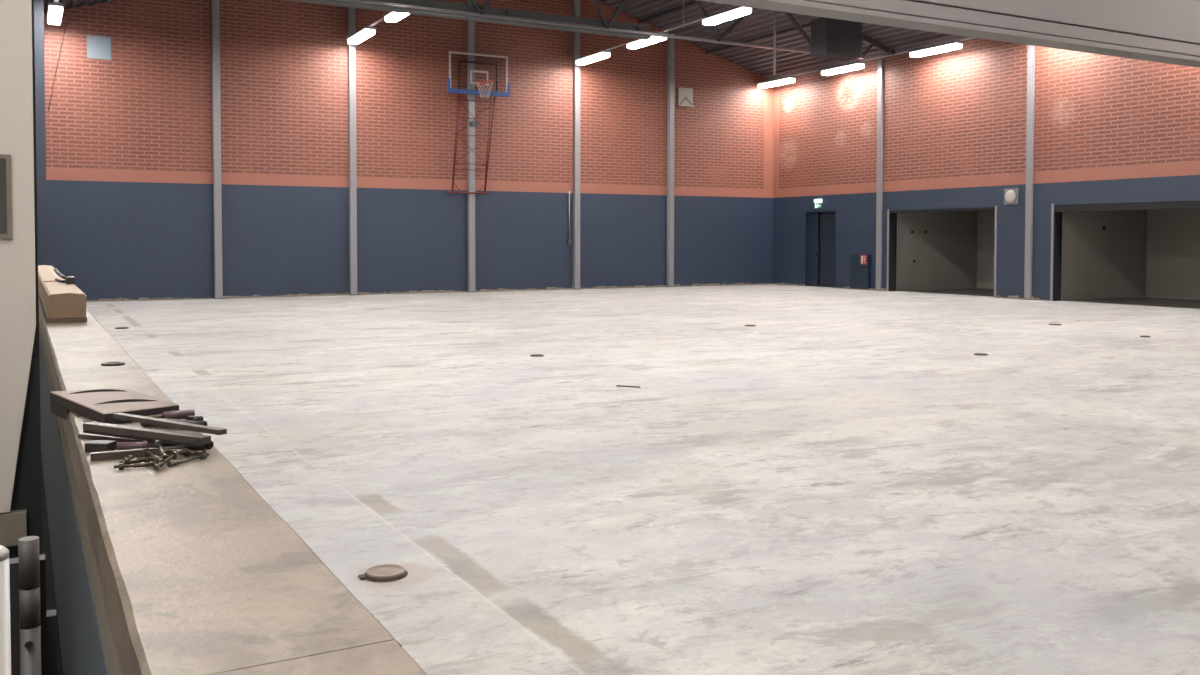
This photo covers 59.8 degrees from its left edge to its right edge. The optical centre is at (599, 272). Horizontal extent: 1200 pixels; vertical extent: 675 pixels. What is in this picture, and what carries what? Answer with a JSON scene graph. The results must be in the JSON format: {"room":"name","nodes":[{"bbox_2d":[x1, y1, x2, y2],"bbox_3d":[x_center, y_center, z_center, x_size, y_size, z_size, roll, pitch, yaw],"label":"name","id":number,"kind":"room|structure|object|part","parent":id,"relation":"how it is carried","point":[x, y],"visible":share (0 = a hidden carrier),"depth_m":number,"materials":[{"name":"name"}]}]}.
{"room":"sports hall","nodes":[
{"label":"sports hall","id":0,"kind":"room"},
{"bbox_2d":[0,0,42,558],"bbox_3d":[-2.940,-0.025,3.921,1.462,3.800,0.132,-1,2,-29],"label":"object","id":1,"kind":"structure","parent":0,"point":[20,419],"depth_m":4.20,"materials":[{"name":"beige paint"}]},
{"bbox_3d":[-2.740,-0.296,3.958,0.855,0.300,0.005,-1,2,-29],"label":"pane","id":2,"kind":"part","parent":1,"relation":"part of","materials":[{"name":"grey glass"}]},
{"bbox_3d":[-2.740,-0.294,3.955,0.893,0.336,0.012,-1,2,-29],"label":"pane frame","id":3,"kind":"part","parent":1,"relation":"part of","materials":[{"name":"paint"}]},
{"bbox_3d":[-2.951,1.048,3.916,1.406,0.135,0.050,-1,2,-29],"label":"kick rail","id":4,"kind":"part","parent":1,"relation":"part of","materials":[{"name":"paint"}]},
{"bbox_2d":[41,454,62,674],"bbox_3d":[-6.832,1.837,9.859,2.760,0.300,32.360,-1,2,-29],"label":"floor","id":5,"kind":"structure","parent":0,"point":[50,588],"depth_m":6.29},
{"bbox_2d":[0,545,10,674],"bbox_3d":[-0.760,1.151,1.331,0.036,1.614,0.036,-1,2,-29],"label":"tube","id":6,"kind":"object","parent":5,"relation":"on","point":[5,630],"visible":1,"depth_m":1.30,"materials":[{"name":"paint"}]},
{"bbox_2d":[9,536,56,674],"bbox_3d":[-0.780,1.157,1.448,0.066,1.595,0.056,-1,2,-29],"label":"post","id":7,"kind":"object","parent":5,"relation":"on","point":[33,628],"visible":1,"depth_m":1.42,"materials":[{"name":"metal"}]},
{"bbox_2d":[34,0,121,674],"bbox_3d":[-5.488,-1.963,10.484,0.350,7.260,31.760,-1,2,-29],"label":"wall","id":8,"kind":"structure","parent":0,"point":[87,645],"depth_m":4.37,"materials":[{"name":"blue stone"}]},
{"bbox_2d":[39,299,401,674],"bbox_3d":[-6.031,0.304,11.536,0.356,0.140,22.990,-1,2,-29],"label":"coping","id":9,"kind":"object","parent":8,"relation":"on","point":[199,575],"visible":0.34,"depth_m":1.96},
{"bbox_2d":[38,265,86,322],"bbox_3d":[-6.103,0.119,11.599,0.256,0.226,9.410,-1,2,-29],"label":"cardboard box","id":10,"kind":"object","parent":9,"relation":"on","point":[60,302],"visible":0.76,"depth_m":7.54,"materials":[{"name":"beige cardboard"}]},
{"bbox_2d":[53,268,75,283],"bbox_3d":[-4.569,0.031,8.887,0.126,0.126,0.550,-2,2,-43],"label":"tool","id":11,"kind":"object","parent":10,"relation":"on","point":[68,280],"visible":1,"depth_m":8.73,"materials":[{"name":"black plastic"}]},
{"bbox_3d":[-4.604,0.015,8.916,0.031,0.094,0.460,-1,2,-38],"label":"arm","id":12,"kind":"part","parent":11,"relation":"part of","materials":[{"name":"black plastic"}]},
{"bbox_3d":[-4.542,0.071,8.794,0.235,0.040,0.040,2,3,45],"label":"blade","id":13,"kind":"part","parent":11,"relation":"part of","materials":[{"name":"metal"}]},
{"bbox_2d":[85,440,116,452],"bbox_3d":[-1.411,0.493,2.951,0.068,0.027,0.050,0,2,7],"label":"bar","id":14,"kind":"object","parent":9,"relation":"on","point":[96,445],"visible":0.88,"depth_m":2.93,"materials":[{"name":"metal"}]},
{"bbox_2d":[78,433,142,441],"bbox_3d":[-1.456,0.494,3.104,0.242,0.013,0.020,1,2,23],"label":"bar","id":15,"kind":"object","parent":9,"relation":"on","point":[81,435],"visible":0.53,"depth_m":3.10,"materials":[{"name":"grey metal"}]},
{"bbox_2d":[101,361,124,365],"bbox_3d":[-2.324,0.437,4.983,0.106,0.011,0.106,-1,2,-29],"label":"metal ring","id":16,"kind":"object","parent":9,"relation":"on","point":[115,363],"visible":1,"depth_m":4.96,"materials":[{"name":"metal"}]},
{"bbox_2d":[50,388,178,423],"bbox_3d":[-1.723,0.483,3.672,0.256,0.078,0.645,-2,2,-42],"label":"plate","id":17,"kind":"object","parent":9,"relation":"on","point":[99,405],"visible":0.99,"depth_m":3.60,"materials":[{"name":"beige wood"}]},
{"bbox_2d":[119,457,148,464],"bbox_3d":[-1.241,0.503,2.785,0.075,0.021,0.021,-2,3,-45],"label":"bolt","id":18,"kind":"object","parent":9,"relation":"on","point":[126,461],"visible":0.89,"depth_m":2.78,"materials":[{"name":"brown metal"}]},
{"bbox_2d":[117,441,153,449],"bbox_3d":[-1.309,0.493,2.965,0.111,0.025,0.025,0,2,-16],"label":"pipe","id":19,"kind":"object","parent":9,"relation":"on","point":[142,444],"visible":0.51,"depth_m":2.95,"materials":[{"name":"brown metal"}]},
{"bbox_2d":[114,461,157,469],"bbox_3d":[-1.215,0.505,2.733,0.105,0.021,0.021,-1,2,-29],"label":"bolt","id":20,"kind":"object","parent":9,"relation":"on","point":[120,466],"visible":0.95,"depth_m":2.73,"materials":[{"name":"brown metal"}]},
{"bbox_2d":[123,455,169,461],"bbox_3d":[-1.220,0.502,2.809,0.125,0.021,0.021,0,2,2],"label":"bolt","id":21,"kind":"object","parent":9,"relation":"on","point":[129,456],"visible":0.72,"depth_m":2.81,"materials":[{"name":"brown metal"}]},
{"bbox_2d":[83,422,210,447],"bbox_3d":[-1.304,0.465,2.994,0.486,0.031,0.034,1,2,26],"label":"bar","id":22,"kind":"object","parent":9,"relation":"on","point":[114,430],"visible":1,"depth_m":2.97,"materials":[{"name":"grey metal"}]},
{"bbox_2d":[113,413,226,434],"bbox_3d":[-1.250,0.437,3.019,0.494,0.015,0.026,1,2,33],"label":"bar","id":23,"kind":"object","parent":22,"relation":"on","point":[123,416],"visible":1,"depth_m":2.99,"materials":[{"name":"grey metal"}]},
{"bbox_2d":[91,445,203,460],"bbox_3d":[-1.248,0.498,2.887,0.288,0.020,0.020,-1,2,-25],"label":"bar","id":24,"kind":"object","parent":9,"relation":"on","point":[118,454],"visible":0.53,"depth_m":2.86,"materials":[{"name":"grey metal"}]},
{"bbox_2d":[154,440,167,458],"bbox_3d":[-1.182,0.478,2.807,0.021,0.037,0.125,-1,2,-31],"label":"bolt","id":25,"kind":"object","parent":9,"relation":"on","point":[157,444],"visible":0.98,"depth_m":2.81,"materials":[{"name":"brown metal"}]},
{"bbox_2d":[154,441,161,447],"bbox_3d":[-1.202,0.469,2.840,0.021,0.021,0.006,-1,2,-29],"label":"washer","id":26,"kind":"object","parent":25,"relation":"in","point":[157,443],"depth_m":2.84,"materials":[{"name":"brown metal"}]},
{"bbox_2d":[153,451,178,470],"bbox_3d":[-1.140,0.495,2.748,0.021,0.031,0.119,0,2,6],"label":"bolt","id":27,"kind":"object","parent":9,"relation":"on","point":[173,455],"visible":1,"depth_m":2.75,"materials":[{"name":"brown metal"}]},
{"bbox_2d":[142,448,165,462],"bbox_3d":[-1.188,0.488,2.778,0.021,0.026,0.142,-2,2,-42],"label":"bolt","id":28,"kind":"object","parent":27,"relation":"on","point":[146,451],"visible":1,"depth_m":2.79,"materials":[{"name":"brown metal"}]},
{"bbox_2d":[143,448,150,455],"bbox_3d":[-1.220,0.485,2.813,0.021,0.021,0.003,-2,2,-42],"label":"washer","id":29,"kind":"object","parent":28,"relation":"in","point":[146,450],"depth_m":2.81,"materials":[{"name":"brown metal"}]},
{"bbox_2d":[146,409,194,418],"bbox_3d":[-1.433,0.476,3.468,0.166,0.027,0.038,-2,2,-41],"label":"pipe","id":30,"kind":"object","parent":9,"relation":"on","point":[181,413],"visible":0.81,"depth_m":3.47,"materials":[{"name":"brown metal"}]},
{"bbox_2d":[140,418,207,427],"bbox_3d":[-1.349,0.480,3.305,0.228,0.029,0.029,1,2,16],"label":"pipe","id":31,"kind":"object","parent":9,"relation":"on","point":[198,422],"visible":0.4,"depth_m":3.29,"materials":[{"name":"grey metal"}]},
{"bbox_2d":[164,448,191,455],"bbox_3d":[-1.155,0.491,2.859,0.079,0.021,0.021,0,2,10],"label":"bolt","id":32,"kind":"object","parent":9,"relation":"on","point":[183,451],"visible":0.99,"depth_m":2.85,"materials":[{"name":"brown metal"}]},
{"bbox_2d":[167,452,208,466],"bbox_3d":[-1.104,0.502,2.805,0.021,0.021,0.133,1,2,26],"label":"bolt","id":33,"kind":"object","parent":9,"relation":"on","point":[201,455],"visible":1,"depth_m":2.79,"materials":[{"name":"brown metal"}]},
{"bbox_2d":[162,441,213,448],"bbox_3d":[-1.201,0.493,3.019,0.190,0.023,0.023,1,2,21],"label":"pipe","id":34,"kind":"object","parent":9,"relation":"on","point":[209,445],"visible":0.32,"depth_m":2.99,"materials":[{"name":"black metal"}]},
{"bbox_2d":[180,450,205,456],"bbox_3d":[-1.126,0.500,2.889,0.069,0.021,0.022,-1,2,-29],"label":"bolt","id":35,"kind":"object","parent":9,"relation":"on","point":[193,452],"visible":0.48,"depth_m":2.89,"materials":[{"name":"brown metal"}]},
{"bbox_2d":[186,416,202,420],"bbox_3d":[-1.322,0.480,3.406,0.048,0.023,0.023,0,2,9],"label":"pipe","id":36,"kind":"object","parent":9,"relation":"on","point":[200,418],"visible":0.61,"depth_m":3.40,"materials":[{"name":"grey metal"}]},
{"bbox_2d":[213,640,426,674],"bbox_3d":[0.880,0.700,-0.913,0.356,0.140,5.492,-1,2,-29],"label":"coping","id":37,"kind":"object","parent":8,"relation":"on","point":[387,657],"visible":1,"depth_m":1.47},
{"bbox_2d":[44,0,773,300],"bbox_3d":[-3.719,-4.379,29.729,22.180,9.883,0.304,-1,2,-29],"label":"wall","id":38,"kind":"structure","parent":0,"point":[129,135],"depth_m":28.37,"materials":[{"name":"brick"}]},
{"bbox_2d":[48,22,66,110],"bbox_3d":[-12.739,-4.830,24.524,0.432,2.104,0.019,-1,2,-29],"label":"cable","id":39,"kind":"object","parent":38,"relation":"attached to","point":[66,22],"visible":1,"depth_m":24.51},
{"bbox_2d":[87,35,110,59],"bbox_3d":[-11.959,-5.360,24.931,0.525,0.555,0.040,-1,2,-29],"label":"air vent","id":40,"kind":"object","parent":38,"relation":"in","point":[98,47],"visible":1,"depth_m":24.92,"materials":[{"name":"grey metal"}]},
{"bbox_2d":[86,283,767,301],"bbox_3d":[-3.597,0.524,29.709,21.510,0.082,0.128,-1,2,-29],"label":"baseboard","id":41,"kind":"structure","parent":38,"relation":"attached to","point":[714,284],"depth_m":29.04,"materials":[{"name":"paint"}]},
{"bbox_2d":[447,51,509,193],"bbox_3d":[-3.411,-4.140,29.178,1.652,3.870,1.244,0,2,5],"label":"basketball hoop","id":42,"kind":"object","parent":38,"relation":"attached to","point":[469,73],"visible":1,"depth_m":29.09,"materials":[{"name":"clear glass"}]},
{"bbox_3d":[-4.017,-3.621,29.041,0.355,2.755,0.042,2,3,44],"label":"frame rail","id":43,"kind":"part","parent":42,"relation":"part of","materials":[{"name":"red metal"}]},
{"bbox_3d":[-3.986,-3.623,29.092,0.324,2.753,0.032,1,2,26],"label":"frame rail","id":44,"kind":"part","parent":42,"relation":"part of","materials":[{"name":"red metal"}]},
{"bbox_3d":[-3.171,-3.636,29.544,0.299,2.753,0.030,1,2,34],"label":"frame rail","id":45,"kind":"part","parent":42,"relation":"part of","materials":[{"name":"red metal"}]},
{"bbox_3d":[-3.112,-3.636,29.543,0.403,2.756,0.043,1,2,27],"label":"frame rail","id":46,"kind":"part","parent":42,"relation":"part of","materials":[{"name":"red metal"}]},
{"bbox_2d":[567,191,571,246],"bbox_3d":[-0.926,-1.571,31.120,0.149,1.694,0.139,-1,2,-29],"label":"rod","id":47,"kind":"object","parent":38,"relation":"attached to","point":[569,241],"visible":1,"depth_m":31.12,"materials":[{"name":"grey paint"}]},
{"bbox_3d":[-0.914,-1.694,31.145,0.033,1.330,0.033,1,2,38],"label":"rod","id":48,"kind":"part","parent":47,"relation":"part of","materials":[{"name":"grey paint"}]},
{"bbox_2d":[678,87,694,106],"bbox_3d":[2.734,-5.533,33.014,0.535,0.590,0.160,-1,2,-29],"label":"wall box","id":49,"kind":"object","parent":38,"relation":"attached to","point":[685,95],"visible":1,"depth_m":33.02,"materials":[{"name":"white paint"}]},
{"bbox_2d":[43,0,978,79],"bbox_3d":[4.060,-7.356,15.613,22.180,3.412,32.360,-1,2,-29],"label":"ceiling","id":50,"kind":"structure","parent":0,"point":[760,22],"depth_m":31.02,"materials":[{"name":"grey metal"}]},
{"bbox_2d":[368,17,384,26],"bbox_3d":[0.095,-6.820,15.540,0.080,2.056,26.450,-1,2,-29],"label":"rail","id":51,"kind":"object","parent":50,"relation":"hanging from","point":[382,18],"visible":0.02,"depth_m":25.56,"materials":[{"name":"grey metal"}]},
{"bbox_2d":[346,26,375,43],"bbox_3d":[-6.128,-6.062,26.784,0.300,0.172,1.664,-1,2,-29],"label":"ceiling lamp","id":52,"kind":"object","parent":51,"relation":"hanging from","point":[366,32],"visible":1,"depth_m":26.50,"materials":[{"name":"white plastic"}]},
{"bbox_2d":[349,33,373,43],"bbox_3d":[-6.128,-5.979,26.787,0.220,0.006,1.540,-1,2,-29],"label":"diffuser","id":53,"kind":"object","parent":52,"relation":"attached to","point":[360,37],"depth_m":26.69,"materials":[{"name":"white plastic"}]},
{"bbox_2d":[383,12,408,21],"bbox_3d":[-4.576,-5.973,23.987,0.300,0.172,1.664,-1,2,-29],"label":"ceiling lamp","id":54,"kind":"object","parent":51,"relation":"hanging from","point":[391,16],"visible":0.52,"depth_m":24.21,"materials":[{"name":"white plastic"}]},
{"bbox_2d":[335,0,895,73],"bbox_3d":[-0.817,-7.127,24.464,20.969,4.011,0.190,-1,2,-29],"label":"roof truss","id":55,"kind":"object","parent":50,"relation":"attached to","point":[481,12],"visible":0.82,"depth_m":25.48,"materials":[{"name":"grey metal"}]},
{"bbox_2d":[289,0,650,39],"bbox_3d":[-4.332,-5.843,22.788,12.700,0.322,0.320,-1,2,-29],"label":"beam","id":56,"kind":"structure","parent":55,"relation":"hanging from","point":[425,3],"depth_m":23.86,"materials":[{"name":"metal"}]},
{"bbox_3d":[4.587,-6.286,27.417,0.055,2.150,0.055,1,2,38],"label":"hanger rod","id":57,"kind":"part","parent":55,"relation":"part of","materials":[{"name":"grey paint"}]},
{"bbox_2d":[586,0,731,55],"bbox_3d":[6.001,-6.966,18.786,0.080,2.151,26.400,-1,2,-29],"label":"rail","id":58,"kind":"object","parent":50,"relation":"hanging from","point":[694,21],"visible":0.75,"depth_m":26.04,"materials":[{"name":"metal"}]},
{"bbox_2d":[575,50,611,64],"bbox_3d":[-0.210,-6.159,30.009,0.300,0.172,1.664,-1,2,-29],"label":"ceiling lamp","id":59,"kind":"object","parent":58,"relation":"hanging from","point":[603,54],"visible":1,"depth_m":29.79,"materials":[{"name":"white plastic"}]},
{"bbox_2d":[578,56,607,64],"bbox_3d":[-0.210,-6.077,30.012,0.220,0.006,1.540,-1,2,-29],"label":"diffuser","id":60,"kind":"object","parent":59,"relation":"attached to","point":[590,59],"depth_m":29.96,"materials":[{"name":"white plastic"}]},
{"bbox_2d":[626,32,667,48],"bbox_3d":[1.221,-6.077,27.431,0.300,0.172,1.664,-1,2,-29],"label":"ceiling lamp","id":61,"kind":"object","parent":58,"relation":"hanging from","point":[637,43],"visible":0.8,"depth_m":27.35,"materials":[{"name":"white plastic"}]},
{"bbox_2d":[629,39,665,48],"bbox_3d":[1.221,-5.995,27.433,0.220,0.006,1.540,-1,2,-29],"label":"diffuser","id":62,"kind":"object","parent":61,"relation":"attached to","point":[641,43],"depth_m":27.43,"materials":[{"name":"white plastic"}]},
{"bbox_2d":[701,6,751,25],"bbox_3d":[2.943,-5.979,24.328,0.300,0.172,1.664,-1,2,-29],"label":"ceiling lamp","id":63,"kind":"object","parent":58,"relation":"hanging from","point":[739,11],"visible":0.92,"depth_m":24.16,"materials":[{"name":"white plastic"}]},
{"bbox_2d":[704,12,749,25],"bbox_3d":[2.943,-5.896,24.331,0.220,0.006,1.540,-1,2,-29],"label":"diffuser","id":64,"kind":"object","parent":63,"relation":"attached to","point":[731,15],"depth_m":24.27,"materials":[{"name":"white plastic"}]},
{"bbox_2d":[639,1,703,23],"bbox_3d":[8.930,-7.272,18.320,0.060,0.090,31.759,-1,2,-29],"label":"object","id":65,"kind":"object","parent":50,"relation":"attached to","point":[692,3],"depth_m":30.76,"materials":[{"name":"grey metal"}]},
{"bbox_2d":[706,23,810,53],"bbox_3d":[11.116,-6.584,19.555,0.060,0.090,31.759,-1,2,-29],"label":"rail","id":66,"kind":"structure","parent":50,"relation":"attached to","point":[807,24],"depth_m":30.93,"materials":[{"name":"grey metal"}]},
{"bbox_2d":[811,17,861,60],"bbox_3d":[6.059,-6.396,26.720,1.200,1.795,0.620,-1,2,-29],"label":"heater","id":67,"kind":"object","parent":50,"relation":"hanging from","point":[834,39],"visible":0.8,"depth_m":26.47,"materials":[{"name":"grey metal"}]},
{"bbox_2d":[768,37,973,80],"bbox_3d":[11.983,-5.992,22.338,0.080,0.289,26.750,-1,2,-29],"label":"rail","id":68,"kind":"object","parent":50,"relation":"hanging from","point":[971,37],"visible":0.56,"depth_m":29.45,"materials":[{"name":"grey metal"}]},
{"bbox_2d":[757,76,796,87],"bbox_3d":[5.688,-6.121,33.685,0.300,0.172,1.664,-1,2,-29],"label":"ceiling lamp","id":69,"kind":"object","parent":68,"relation":"hanging from","point":[790,79],"visible":1,"depth_m":33.50,"materials":[{"name":"white plastic"}]},
{"bbox_2d":[760,82,792,87],"bbox_3d":[5.688,-6.038,33.688,0.220,0.006,1.540,-1,2,-29],"label":"diffuser","id":70,"kind":"object","parent":69,"relation":"attached to","point":[768,84],"depth_m":33.78,"materials":[{"name":"white plastic"}]},
{"bbox_2d":[820,61,865,74],"bbox_3d":[7.192,-6.035,30.976,0.300,0.172,1.664,-1,2,-29],"label":"ceiling lamp","id":71,"kind":"object","parent":68,"relation":"hanging from","point":[856,65],"visible":1,"depth_m":30.77,"materials":[{"name":"white plastic"}]},
{"bbox_2d":[823,67,861,74],"bbox_3d":[7.192,-5.952,30.979,0.220,0.006,1.540,-1,2,-29],"label":"diffuser","id":72,"kind":"object","parent":71,"relation":"attached to","point":[841,69],"depth_m":30.96,"materials":[{"name":"white plastic"}]},
{"bbox_2d":[908,41,963,56],"bbox_3d":[8.939,-5.935,27.830,0.300,0.172,1.664,-1,2,-29],"label":"ceiling lamp","id":73,"kind":"object","parent":68,"relation":"hanging from","point":[954,45],"visible":1,"depth_m":27.66,"materials":[{"name":"white plastic"}]},
{"bbox_2d":[911,47,960,56],"bbox_3d":[8.939,-5.853,27.832,0.220,0.006,1.540,-1,2,-29],"label":"diffuser","id":74,"kind":"object","parent":73,"relation":"attached to","point":[939,49],"depth_m":27.80,"materials":[{"name":"white plastic"}]},
{"bbox_2d":[699,0,1199,67],"bbox_3d":[5.401,-5.556,13.291,21.260,5.178,0.340,-1,2,-29],"label":"beam","id":75,"kind":"structure","parent":50,"relation":"hanging from","point":[1162,31],"depth_m":13.44,"materials":[{"name":"grey metal"}]},
{"bbox_3d":[5.394,-3.133,13.376,21.260,0.160,0.280,-1,2,-29],"label":"panel","id":76,"kind":"part","parent":75,"relation":"part of","materials":[{"name":"grey metal"}]},
{"bbox_3d":[5.399,-3.534,13.355,21.260,0.612,0.300,-1,2,-29],"label":"panel","id":77,"kind":"part","parent":75,"relation":"part of","materials":[{"name":"grey metal"}]},
{"bbox_3d":[-5.964,-5.603,12.130,0.080,0.239,26.300,-1,2,-29],"label":"rail","id":78,"kind":"object","parent":50,"relation":"hanging from","visible":0},
{"bbox_2d":[46,2,63,24],"bbox_3d":[-12.150,-5.750,23.279,0.300,0.172,1.664,-1,2,-29],"label":"ceiling lamp","id":79,"kind":"object","parent":78,"relation":"hanging from","point":[55,10],"visible":1,"depth_m":22.83,"materials":[{"name":"white plastic"}]},
{"bbox_2d":[49,11,61,24],"bbox_3d":[-12.150,-5.667,23.282,0.220,0.006,1.540,-1,2,-29],"label":"diffuser","id":80,"kind":"object","parent":79,"relation":"attached to","point":[55,17],"depth_m":23.22,"materials":[{"name":"white plastic"}]},
{"bbox_2d":[86,284,1199,674],"bbox_3d":[4.063,1.154,15.886,22.160,0.300,32.360,-1,2,-29],"label":"floor","id":81,"kind":"structure","parent":0,"point":[836,482],"depth_m":6.95,"materials":[{"name":"concrete"}]},
{"bbox_2d":[211,0,223,298],"bbox_3d":[-9.615,-3.261,26.216,0.236,7.861,0.185,-1,2,-29],"label":"steel column","id":82,"kind":"structure","parent":81,"relation":"on","point":[215,4],"depth_m":26.17,"materials":[{"name":"grey metal"}]},
{"bbox_2d":[347,7,358,294],"bbox_3d":[-6.608,-3.810,27.868,0.236,8.858,0.185,-1,2,-29],"label":"steel column","id":83,"kind":"structure","parent":81,"relation":"on","point":[350,10],"depth_m":27.84,"materials":[{"name":"grey metal"}]},
{"bbox_2d":[358,564,407,581],"bbox_3d":[-0.958,1.342,4.665,0.197,0.023,0.198,1,2,20],"label":"cap","id":84,"kind":"object","parent":81,"relation":"on","point":[387,572],"visible":1,"depth_m":4.63,"materials":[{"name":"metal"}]},
{"bbox_2d":[467,0,476,291],"bbox_3d":[-3.637,-4.352,29.500,0.236,9.843,0.185,-1,2,-29],"label":"steel column","id":85,"kind":"structure","parent":81,"relation":"on","point":[470,24],"depth_m":29.50,"materials":[{"name":"grey metal"}]},
{"bbox_2d":[530,354,544,356],"bbox_3d":[-0.809,1.069,13.430,0.196,0.019,0.196,-1,2,-29],"label":"cap","id":86,"kind":"object","parent":81,"relation":"on","point":[531,355],"visible":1,"depth_m":13.37,"materials":[{"name":"metal"}]},
{"bbox_2d":[573,0,579,289],"bbox_3d":[-0.693,-3.932,31.148,0.236,8.904,0.185,-1,2,-29],"label":"steel column","id":87,"kind":"structure","parent":81,"relation":"on","point":[576,3],"depth_m":31.11,"materials":[{"name":"grey metal"}]},
{"bbox_2d":[616,385,639,387],"bbox_3d":[0.287,1.162,10.608,0.256,0.017,0.021,1,2,22],"label":"strip","id":88,"kind":"object","parent":81,"relation":"on","point":[616,385],"visible":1,"depth_m":10.60,"materials":[{"name":"metal"}]},
{"bbox_2d":[667,33,674,286],"bbox_3d":[2.229,-3.497,32.784,0.236,7.935,0.185,-1,2,-29],"label":"steel column","id":89,"kind":"structure","parent":81,"relation":"on","point":[670,41],"depth_m":32.74,"materials":[{"name":"grey metal"}]},
{"bbox_2d":[874,59,883,290],"bbox_3d":[8.159,-2.824,30.505,0.100,6.740,0.240,-1,2,-29],"label":"steel column","id":90,"kind":"structure","parent":81,"relation":"on","point":[880,61],"depth_m":30.48,"materials":[{"name":"grey metal"}]},
{"bbox_2d":[973,353,987,355],"bbox_3d":[4.959,1.067,13.588,0.196,0.019,0.196,-1,2,-29],"label":"cap","id":91,"kind":"object","parent":81,"relation":"on","point":[978,354],"visible":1,"depth_m":13.53,"materials":[{"name":"metal"}]},
{"bbox_2d":[1024,45,1034,299],"bbox_3d":[10.678,-2.680,25.967,0.100,6.740,0.240,-1,2,-29],"label":"steel column","id":92,"kind":"structure","parent":81,"relation":"on","point":[1031,49],"depth_m":25.95,"materials":[{"name":"grey metal"}]},
{"bbox_2d":[819,213,819,251],"bbox_3d":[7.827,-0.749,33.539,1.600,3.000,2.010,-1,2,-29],"label":"door frame","id":93,"kind":"structure","parent":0,"point":[819,213],"depth_m":34.20,"materials":[{"name":"black metal"}]},
{"bbox_2d":[773,38,1199,299],"bbox_3d":[13.621,-2.535,21.075,0.304,6.760,31.760,-1,2,-29],"label":"wall","id":94,"kind":"structure","parent":0,"point":[1108,129],"depth_m":27.25,"materials":[{"name":"brick"}]},
{"bbox_2d":[814,199,821,207],"bbox_3d":[6.867,-2.154,32.887,0.070,0.290,0.340,-1,2,-29],"label":"exit sign","id":95,"kind":"object","parent":94,"relation":"attached to","point":[817,202],"visible":1,"depth_m":32.86,"materials":[{"name":"plastic"}]},
{"bbox_3d":[6.864,-2.094,32.887,0.015,0.170,0.340,-1,2,-29],"label":"panel","id":96,"kind":"part","parent":95,"relation":"part of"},
{"bbox_2d":[814,199,821,202],"bbox_3d":[6.867,-2.239,32.884,0.070,0.120,0.320,-1,2,-29],"label":"lamp","id":97,"kind":"object","parent":95,"relation":"attached to","point":[815,200],"depth_m":32.84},
{"bbox_2d":[805,210,835,286],"bbox_3d":[7.010,-0.727,32.914,0.195,2.395,1.410,-1,2,-29],"label":"door","id":98,"kind":"structure","parent":94,"relation":"in","point":[822,264],"depth_m":33.02,"materials":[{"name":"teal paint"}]},
{"bbox_2d":[850,254,870,288],"bbox_3d":[7.776,-0.023,31.228,0.148,1.035,0.760,-1,2,-29],"label":"cabinet","id":99,"kind":"object","parent":94,"relation":"attached to","point":[860,264],"visible":1,"depth_m":31.12,"materials":[{"name":"metal"}]},
{"bbox_3d":[7.829,-0.369,30.995,0.004,0.280,0.260,-1,2,-29],"label":"pictogram plate","id":100,"kind":"part","parent":99,"relation":"part of","materials":[{"name":"red plastic"}]},
{"bbox_2d":[773,283,1049,300],"bbox_3d":[13.449,0.807,21.057,0.120,0.080,31.510,-1,2,-29],"label":"baseboard","id":101,"kind":"structure","parent":94,"relation":"attached to","point":[880,289],"depth_m":30.45,"materials":[{"name":"paint"}]},
{"bbox_2d":[886,206,996,297],"bbox_3d":[9.431,-0.581,28.713,0.360,2.370,3.890,-1,2,-29],"label":"trim","id":102,"kind":"structure","parent":94,"relation":"attached to","point":[893,215],"depth_m":30.29,"materials":[{"name":"grey paint"}]},
{"bbox_2d":[1004,188,1018,204],"bbox_3d":[10.419,-1.916,26.479,0.080,0.400,0.420,-1,2,-29],"label":"wall speaker","id":103,"kind":"object","parent":94,"relation":"attached to","point":[1011,196],"visible":1,"depth_m":26.42,"materials":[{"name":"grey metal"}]},
{"bbox_2d":[1050,200,1199,300],"bbox_3d":[12.577,-0.401,23.046,0.360,2.370,5.820,-1,2,-29],"label":"trim","id":104,"kind":"structure","parent":94,"relation":"attached to","point":[1057,211],"depth_m":25.44,"materials":[{"name":"grey paint"}]},
{"bbox_2d":[898,208,1199,308],"bbox_3d":[12.877,-0.649,26.477,3.580,3.250,12.420,-1,2,-29],"label":"storage alcoves","id":105,"kind":"structure","parent":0,"point":[1151,257],"depth_m":26.95,"materials":[{"name":"paint"}]}
]}

